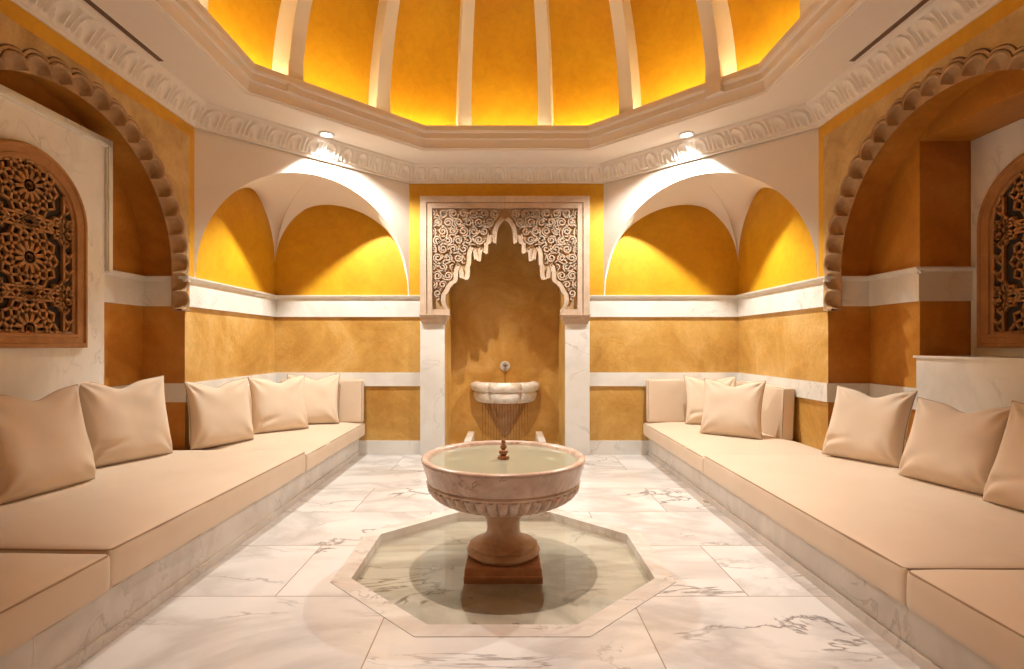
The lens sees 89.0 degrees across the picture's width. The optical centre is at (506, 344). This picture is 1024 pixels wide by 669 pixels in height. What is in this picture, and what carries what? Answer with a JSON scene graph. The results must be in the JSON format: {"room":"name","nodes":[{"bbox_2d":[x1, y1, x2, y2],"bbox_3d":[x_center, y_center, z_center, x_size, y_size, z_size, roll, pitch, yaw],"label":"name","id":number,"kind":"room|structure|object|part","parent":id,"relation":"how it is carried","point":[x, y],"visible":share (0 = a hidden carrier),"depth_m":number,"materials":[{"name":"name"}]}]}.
{"room":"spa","nodes":[
{"label":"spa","id":0,"kind":"room"},
{"bbox_2d":[0,70,273,449],"bbox_3d":[-3.110,-0.444,2.978,0.380,3.652,7.157,0,0,0],"label":"wall","id":1,"kind":"structure","parent":0,"point":[141,342],"depth_m":4.71,"materials":[{"name":"paint"}]},
{"bbox_2d":[0,139,87,347],"bbox_3d":[-3.110,-0.638,3.380,0.060,1.324,0.926,0,0,0],"label":"window","id":2,"kind":"structure","parent":1,"relation":"in","point":[44,227],"depth_m":3.45,"materials":[{"name":"brown wood"}]},
{"bbox_2d":[0,96,103,400],"bbox_3d":[-3.209,-0.257,3.380,0.179,2.607,1.320,0,0,0],"label":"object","id":3,"kind":"structure","parent":1,"relation":"attached to","point":[30,374],"depth_m":3.69,"materials":[{"name":"white stone"}]},
{"bbox_2d":[0,84,112,272],"bbox_3d":[-3.197,-1.088,3.380,0.203,1.036,1.500,0,0,0],"label":"trim","id":4,"kind":"structure","parent":1,"relation":"attached to","point":[5,92],"depth_m":4.04,"materials":[{"name":"white stone"}]},
{"bbox_2d":[0,12,190,310],"bbox_3d":[-2.926,-1.101,3.545,0.102,1.597,2.428,0,0,0],"label":"arch","id":5,"kind":"object","parent":1,"relation":"attached to","point":[162,149],"visible":0.98,"depth_m":4.15,"materials":[{"name":"yellow paint"}]},
{"bbox_2d":[11,0,206,126],"bbox_3d":[-2.827,-2.120,3.400,0.162,0.204,2.884,0,0,0],"label":"trim","id":6,"kind":"structure","parent":1,"relation":"attached to","point":[73,20],"depth_m":3.76,"materials":[{"name":"white paint"}]},
{"bbox_2d":[0,0,274,294],"bbox_3d":[-2.914,-1.417,4.250,0.009,1.605,4.593,0,0,0],"label":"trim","id":7,"kind":"structure","parent":1,"relation":"attached to","point":[236,247],"depth_m":5.30,"materials":[{"name":"yellow paint"}]},
{"bbox_2d":[76,444,921,668],"bbox_3d":[0.000,1.382,3.350,7.500,0.001,7.900,0,0,0],"label":"floor","id":8,"kind":"structure","parent":0,"point":[272,602],"depth_m":2.72,"materials":[{"name":"stone"}]},
{"bbox_2d":[0,439,359,668],"bbox_3d":[-2.567,1.259,2.978,1.465,0.244,7.135,0,0,0],"label":"bench","id":9,"kind":"object","parent":8,"relation":"on","point":[69,643],"visible":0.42,"depth_m":2.71,"materials":[{"name":"stone"}]},
{"bbox_2d":[0,553,109,658],"bbox_3d":[-2.366,1.023,1.222,1.107,0.227,2.357,0,0,0],"label":"seat cushion","id":10,"kind":"object","parent":9,"relation":"on","point":[38,591],"visible":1,"depth_m":2.12,"materials":[{"name":"beige fabric"}]},
{"bbox_2d":[0,450,304,588],"bbox_3d":[-2.522,1.016,3.520,1.452,0.242,2.212,0,0,1],"label":"seat cushion","id":11,"kind":"object","parent":9,"relation":"on","point":[137,513],"visible":0.77,"depth_m":3.02,"materials":[{"name":"beige fabric"}]},
{"bbox_2d":[0,384,95,504],"bbox_3d":[-2.878,0.590,3.198,0.291,0.643,0.656,0,0,9],"label":"throw pillow","id":12,"kind":"object","parent":11,"relation":"on","point":[45,446],"visible":0.98,"depth_m":3.15,"materials":[{"name":"beige fabric"}]},
{"bbox_2d":[79,375,172,467],"bbox_3d":[-2.962,0.585,4.069,0.285,0.653,0.659,0,0,24],"label":"throw pillow","id":13,"kind":"object","parent":11,"relation":"on","point":[128,423],"visible":0.8,"depth_m":3.98,"materials":[{"name":"beige fabric"}]},
{"bbox_2d":[196,422,364,471],"bbox_3d":[-2.344,1.033,5.582,1.152,0.208,1.907,0,0,0],"label":"seat cushion","id":14,"kind":"object","parent":9,"relation":"on","point":[319,442],"visible":0.48,"depth_m":5.18,"materials":[{"name":"beige fabric"}]},
{"bbox_2d":[184,377,253,449],"bbox_3d":[-2.687,0.635,4.901,0.274,0.615,0.620,0,0,29],"label":"throw pillow","id":15,"kind":"object","parent":14,"relation":"on","point":[221,415],"visible":1,"depth_m":4.80,"materials":[{"name":"beige fabric"}]},
{"bbox_2d":[248,385,251,417],"bbox_3d":[-2.861,0.709,5.651,0.120,0.508,1.471,0,0,0],"label":"cushion","id":16,"kind":"object","parent":14,"relation":"on","point":[249,391],"visible":0.02,"depth_m":5.73,"materials":[{"name":"beige fabric"}]},
{"bbox_2d":[248,375,308,433],"bbox_3d":[-2.463,0.642,5.654,0.609,0.601,0.282,0,0,-44],"label":"throw pillow","id":17,"kind":"object","parent":14,"relation":"on","point":[276,407],"visible":0.93,"depth_m":5.56,"materials":[{"name":"beige fabric"}]},
{"bbox_2d":[287,374,339,423],"bbox_3d":[-2.296,0.648,6.185,0.608,0.590,0.314,0,0,-14],"label":"throw pillow","id":18,"kind":"object","parent":14,"relation":"on","point":[321,396],"visible":0.58,"depth_m":6.14,"materials":[{"name":"beige fabric"}]},
{"bbox_2d":[281,379,363,422],"bbox_3d":[-2.280,0.697,6.451,1.010,0.534,0.153,0,0,0],"label":"cushion","id":19,"kind":"object","parent":14,"relation":"on","point":[350,391],"visible":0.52,"depth_m":6.39,"materials":[{"name":"beige fabric"}]},
{"bbox_2d":[464,431,474,441],"bbox_3d":[-0.485,1.289,6.825,0.090,0.184,0.750,0,0,0],"label":"kerb","id":20,"kind":"object","parent":8,"relation":"on","point":[470,437],"visible":0.49,"depth_m":6.85,"materials":[{"name":"white stone"}]},
{"bbox_2d":[330,509,675,636],"bbox_3d":[-0.020,1.417,3.430,2.010,0.076,1.940,0,0,0],"label":"pool","id":21,"kind":"object","parent":8,"relation":"in","point":[410,573],"visible":0.77,"depth_m":3.19,"materials":[{"name":"stone"}]},
{"bbox_2d":[421,439,585,583],"bbox_3d":[-0.020,1.034,3.400,1.060,0.836,1.060,0,0,-41],"label":"fountain","id":22,"kind":"object","parent":21,"relation":"in","point":[503,554],"visible":0.81,"depth_m":3.13,"materials":[{"name":"beige stone"}]},
{"bbox_2d":[430,445,576,473],"bbox_3d":[-0.020,0.746,3.400,0.953,0.001,0.953,0,0,0],"label":"water","id":23,"kind":"object","parent":22,"relation":"in","point":[476,459],"visible":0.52,"depth_m":3.38,"materials":[{"name":"liquid"}]},
{"bbox_2d":[421,440,585,516],"bbox_3d":[-0.020,0.878,3.400,1.060,0.318,1.060,0,0,0],"label":"bowl","id":24,"kind":"object","parent":22,"relation":"on","point":[484,494],"depth_m":2.97,"materials":[{"name":"beige stone"}]},
{"bbox_2d":[535,431,545,442],"bbox_3d":[0.445,1.289,6.825,0.090,0.184,0.750,0,0,0],"label":"kerb","id":25,"kind":"object","parent":8,"relation":"on","point":[539,437],"visible":0.49,"depth_m":6.82,"materials":[{"name":"white stone"}]},
{"bbox_2d":[648,439,998,668],"bbox_3d":[2.534,1.259,2.978,1.530,0.244,7.135,0,0,0],"label":"bench","id":26,"kind":"object","parent":8,"relation":"on","point":[924,644],"visible":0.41,"depth_m":2.77,"materials":[{"name":"stone"}]},
{"bbox_2d":[643,422,825,473],"bbox_3d":[2.313,1.033,5.532,1.212,0.209,2.007,0,0,0],"label":"seat cushion","id":27,"kind":"object","parent":26,"relation":"on","point":[685,441],"visible":0.55,"depth_m":5.01,"materials":[{"name":"beige fabric"}]},
{"bbox_2d":[646,379,717,422],"bbox_3d":[2.235,0.697,6.453,0.990,0.534,0.150,0,0,0],"label":"cushion","id":28,"kind":"object","parent":27,"relation":"on","point":[665,398],"visible":0.51,"depth_m":6.39,"materials":[{"name":"beige fabric"}]},
{"bbox_2d":[684,375,735,424],"bbox_3d":[2.396,0.657,6.115,0.590,0.571,0.306,0,0,15],"label":"throw pillow","id":29,"kind":"object","parent":27,"relation":"on","point":[695,387],"visible":0.48,"depth_m":6.10,"materials":[{"name":"beige fabric"}]},
{"bbox_2d":[699,378,765,439],"bbox_3d":[2.322,0.656,5.372,0.609,0.580,0.332,0,0,36],"label":"throw pillow","id":30,"kind":"object","parent":27,"relation":"on","point":[728,411],"visible":0.99,"depth_m":5.29,"materials":[{"name":"beige fabric"}]},
{"bbox_2d":[735,381,794,439],"bbox_3d":[2.818,0.699,5.760,0.151,0.529,1.109,0,0,0],"label":"cushion","id":31,"kind":"object","parent":27,"relation":"on","point":[777,413],"visible":0.56,"depth_m":5.29,"materials":[{"name":"beige fabric"}]},
{"bbox_2d":[704,454,1023,606],"bbox_3d":[2.498,1.024,3.385,1.580,0.226,2.297,0,0,0],"label":"seat cushion","id":32,"kind":"object","parent":26,"relation":"on","point":[880,524],"visible":0.83,"depth_m":2.87,"materials":[{"name":"beige fabric"}]},
{"bbox_2d":[822,385,917,467],"bbox_3d":[2.879,0.641,4.169,0.335,0.580,0.612,0,0,-25],"label":"throw pillow","id":33,"kind":"object","parent":32,"relation":"on","point":[863,427],"visible":0.95,"depth_m":4.07,"materials":[{"name":"beige fabric"}]},
{"bbox_2d":[898,397,1010,495],"bbox_3d":[2.917,0.652,3.405,0.328,0.556,0.583,0,0,-18],"label":"throw pillow","id":34,"kind":"object","parent":32,"relation":"on","point":[947,446],"visible":0.77,"depth_m":3.33,"materials":[{"name":"beige fabric"}]},
{"bbox_2d":[983,400,1023,511],"bbox_3d":[2.949,0.631,2.776,0.338,0.598,0.628,0,0,-10],"label":"throw pillow","id":35,"kind":"object","parent":32,"relation":"on","point":[1004,486],"visible":0.98,"depth_m":2.94,"materials":[{"name":"beige fabric"}]},
{"bbox_2d":[906,569,1023,668],"bbox_3d":[2.314,1.025,1.143,1.212,0.224,2.197,0,0,0],"label":"seat cushion","id":36,"kind":"object","parent":26,"relation":"on","point":[982,610],"visible":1,"depth_m":1.97,"materials":[{"name":"beige fabric"}]},
{"bbox_2d":[81,0,931,162],"bbox_3d":[0.000,-3.477,2.989,7.600,2.545,7.177,0,0,0],"label":"ceiling","id":37,"kind":"structure","parent":0,"point":[413,81],"depth_m":5.38,"materials":[{"name":"white paint"}]},
{"bbox_2d":[82,0,165,61],"bbox_3d":[-2.700,-2.217,2.980,0.058,0.006,2.210,0,0,0],"label":"ceiling vent","id":38,"kind":"object","parent":37,"relation":"in","point":[91,3],"visible":1,"depth_m":3.66,"materials":[{"name":"black metal"}]},
{"bbox_2d":[318,131,334,137],"bbox_3d":[-1.900,-2.212,5.500,0.168,0.016,0.168,0,0,0],"label":"recessed light","id":39,"kind":"object","parent":37,"relation":"in","point":[326,134],"visible":1,"depth_m":5.50,"materials":[{"name":"white glass"}]},
{"bbox_2d":[678,131,694,137],"bbox_3d":[1.900,-2.212,5.500,0.168,0.016,0.168,0,0,0],"label":"recessed light","id":40,"kind":"object","parent":37,"relation":"in","point":[686,134],"visible":1,"depth_m":5.50,"materials":[{"name":"white glass"}]},
{"bbox_2d":[847,0,930,61],"bbox_3d":[2.700,-2.217,2.980,0.058,0.006,2.210,0,0,0],"label":"ceiling vent","id":41,"kind":"object","parent":37,"relation":"in","point":[921,3],"visible":1,"depth_m":3.66,"materials":[{"name":"black metal"}]},
{"bbox_2d":[274,222,738,445],"bbox_3d":[0.000,-0.439,6.904,5.840,3.662,0.693,0,0,0],"label":"wall","id":42,"kind":"structure","parent":0,"point":[504,311],"depth_m":6.56,"materials":[{"name":"paint"}]},
{"bbox_2d":[194,128,408,294],"bbox_3d":[-2.079,-1.333,5.716,0.040,1.434,2.418,0,0,45],"label":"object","id":43,"kind":"structure","parent":42,"relation":"attached to","point":[223,164],"depth_m":5.28,"materials":[{"name":"white paint"}]},
{"bbox_2d":[194,102,413,183],"bbox_3d":[-1.999,-2.120,5.636,0.162,0.204,2.408,0,0,45],"label":"trim","id":44,"kind":"structure","parent":42,"relation":"attached to","point":[217,119],"depth_m":5.46,"materials":[{"name":"white paint"}]},
{"bbox_2d":[236,173,395,258],"bbox_3d":[-2.093,-1.261,5.730,1.672,1.182,1.672,0,0,0],"label":"vaulted ceiling","id":45,"kind":"structure","parent":42,"relation":"attached to","point":[276,192],"depth_m":6.16,"materials":[{"name":"white paint"}]},
{"bbox_2d":[420,321,444,454],"bbox_3d":[-0.925,0.545,6.529,0.306,1.671,0.053,0,0,0],"label":"pilaster","id":46,"kind":"object","parent":42,"relation":"attached to","point":[432,336],"visible":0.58,"depth_m":6.50,"materials":[{"name":"white stone"}]},
{"bbox_2d":[359,440,648,454],"bbox_3d":[0.000,1.294,6.541,3.800,0.175,0.028,0,0,0],"label":"baseboard","id":47,"kind":"structure","parent":42,"relation":"attached to","point":[366,447],"depth_m":6.53,"materials":[{"name":"white stone"}]},
{"bbox_2d":[470,381,539,436],"bbox_3d":[-0.020,0.903,7.048,0.960,0.788,0.402,0,0,0],"label":"basin","id":48,"kind":"object","parent":42,"relation":"attached to","point":[487,393],"visible":0.96,"depth_m":7.00,"materials":[{"name":"white stone"}]},
{"bbox_2d":[482,403,527,440],"bbox_3d":[-0.020,1.082,6.956,0.612,0.600,0.122,0,0,0],"label":"water","id":49,"kind":"object","parent":48,"relation":"attached to","point":[490,403],"visible":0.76,"depth_m":6.93,"materials":[{"name":"clear liquid"}]},
{"bbox_3d":[-0.020,0.653,7.048,0.960,0.288,0.402,0,0,0],"label":"basin bowl","id":50,"kind":"part","parent":48,"relation":"part of","materials":[{"name":"white stone"}]},
{"bbox_2d":[500,361,509,370],"bbox_3d":[-0.020,0.300,7.219,0.140,0.140,0.062,0,0,0],"label":"spout","id":51,"kind":"object","parent":42,"relation":"attached to","point":[504,365],"visible":1,"depth_m":7.23,"materials":[{"name":"white ceramic"}]},
{"bbox_2d":[419,196,590,323],"bbox_3d":[-0.020,-1.044,6.484,2.114,1.581,0.144,0,0,0],"label":"arch","id":52,"kind":"object","parent":42,"relation":"attached to","point":[453,229],"visible":1,"depth_m":6.45,"materials":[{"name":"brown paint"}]},
{"bbox_3d":[-0.546,-1.105,6.491,1.044,1.459,0.122,0,0,0],"label":"frame","id":53,"kind":"part","parent":52,"relation":"part of","materials":[{"name":"stone"}]},
{"bbox_3d":[0.506,-1.105,6.491,1.044,1.459,0.122,0,0,0],"label":"frame","id":54,"kind":"part","parent":52,"relation":"part of","materials":[{"name":"stone"}]},
{"bbox_2d":[275,184,737,294],"bbox_3d":[0.000,-1.417,6.551,5.840,1.605,0.009,0,0,0],"label":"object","id":55,"kind":"structure","parent":42,"relation":"attached to","point":[324,249],"depth_m":6.55,"materials":[{"name":"yellow paint"}]},
{"bbox_2d":[411,163,601,183],"bbox_3d":[0.000,-2.120,6.464,2.410,0.204,0.162,0,0,0],"label":"trim","id":56,"kind":"structure","parent":42,"relation":"attached to","point":[423,173],"depth_m":6.47,"materials":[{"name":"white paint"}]},
{"bbox_2d":[112,372,916,409],"bbox_3d":[0.000,0.436,2.978,6.600,0.171,7.157,0,0,0],"label":"trim","id":57,"kind":"structure","parent":42,"relation":"attached to","point":[819,391],"depth_m":6.54,"materials":[{"name":"white stone"}]},
{"bbox_2d":[104,267,975,316],"bbox_3d":[0.205,-0.458,2.978,7.010,0.224,7.157,0,0,0],"label":"trim","id":58,"kind":"structure","parent":42,"relation":"attached to","point":[914,287],"depth_m":5.42,"materials":[{"name":"white stone"}]},
{"bbox_2d":[565,321,589,454],"bbox_3d":[0.885,0.545,6.529,0.306,1.671,0.053,0,0,0],"label":"pilaster","id":59,"kind":"object","parent":42,"relation":"attached to","point":[577,336],"visible":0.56,"depth_m":6.50,"materials":[{"name":"white stone"}]},
{"bbox_2d":[617,173,776,258],"bbox_3d":[2.093,-1.261,5.730,1.672,1.182,1.672,0,0,0],"label":"vaulted ceiling","id":60,"kind":"structure","parent":42,"relation":"attached to","point":[736,192],"depth_m":6.16,"materials":[{"name":"white paint"}]},
{"bbox_2d":[599,102,818,183],"bbox_3d":[1.999,-2.120,5.636,2.408,0.204,0.162,0,0,45],"label":"trim","id":61,"kind":"structure","parent":42,"relation":"attached to","point":[795,119],"depth_m":5.45,"materials":[{"name":"white paint"}]},
{"bbox_2d":[604,128,818,294],"bbox_3d":[2.079,-1.333,5.716,2.418,1.434,0.040,0,0,45],"label":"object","id":62,"kind":"structure","parent":42,"relation":"attached to","point":[789,164],"depth_m":5.28,"materials":[{"name":"white paint"}]},
{"bbox_2d":[739,70,1023,450],"bbox_3d":[3.315,-0.444,2.978,0.790,3.652,7.157,0,0,0],"label":"wall","id":63,"kind":"structure","parent":0,"point":[911,208],"depth_m":4.33,"materials":[{"name":"paint"}]},
{"bbox_2d":[738,0,1023,294],"bbox_3d":[2.914,-1.417,4.250,0.009,1.605,4.593,0,0,0],"label":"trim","id":64,"kind":"structure","parent":63,"relation":"attached to","point":[776,247],"depth_m":5.30,"materials":[{"name":"yellow paint"}]},
{"bbox_2d":[806,0,1001,126],"bbox_3d":[2.827,-2.120,3.400,0.162,0.204,2.884,0,0,0],"label":"trim","id":65,"kind":"structure","parent":63,"relation":"attached to","point":[938,20],"depth_m":3.76,"materials":[{"name":"white paint"}]},
{"bbox_2d":[822,5,1023,310],"bbox_3d":[2.926,-1.101,3.545,0.102,1.597,2.428,0,0,0],"label":"arch","id":66,"kind":"object","parent":63,"relation":"attached to","point":[850,149],"visible":1,"depth_m":4.09,"materials":[{"name":"paint"}]},
{"bbox_2d":[913,355,1023,412],"bbox_3d":[3.487,0.545,3.572,0.445,0.914,1.225,0,0,0],"label":"ledge","id":67,"kind":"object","parent":63,"relation":"attached to","point":[967,384],"depth_m":3.67,"materials":[{"name":"white stone"}]},
{"bbox_2d":[971,118,1023,356],"bbox_3d":[3.704,-0.765,3.575,0.012,1.710,1.150,0,0,0],"label":"wall panel","id":68,"kind":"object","parent":63,"relation":"attached to","point":[992,152],"depth_m":4.01,"materials":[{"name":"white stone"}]},
{"bbox_2d":[977,153,1023,347],"bbox_3d":[3.688,-0.675,3.575,0.060,1.400,0.980,0,0,0],"label":"window","id":69,"kind":"structure","parent":63,"relation":"in","point":[1000,222],"depth_m":3.85,"materials":[{"name":"brown wood"}]}
]}

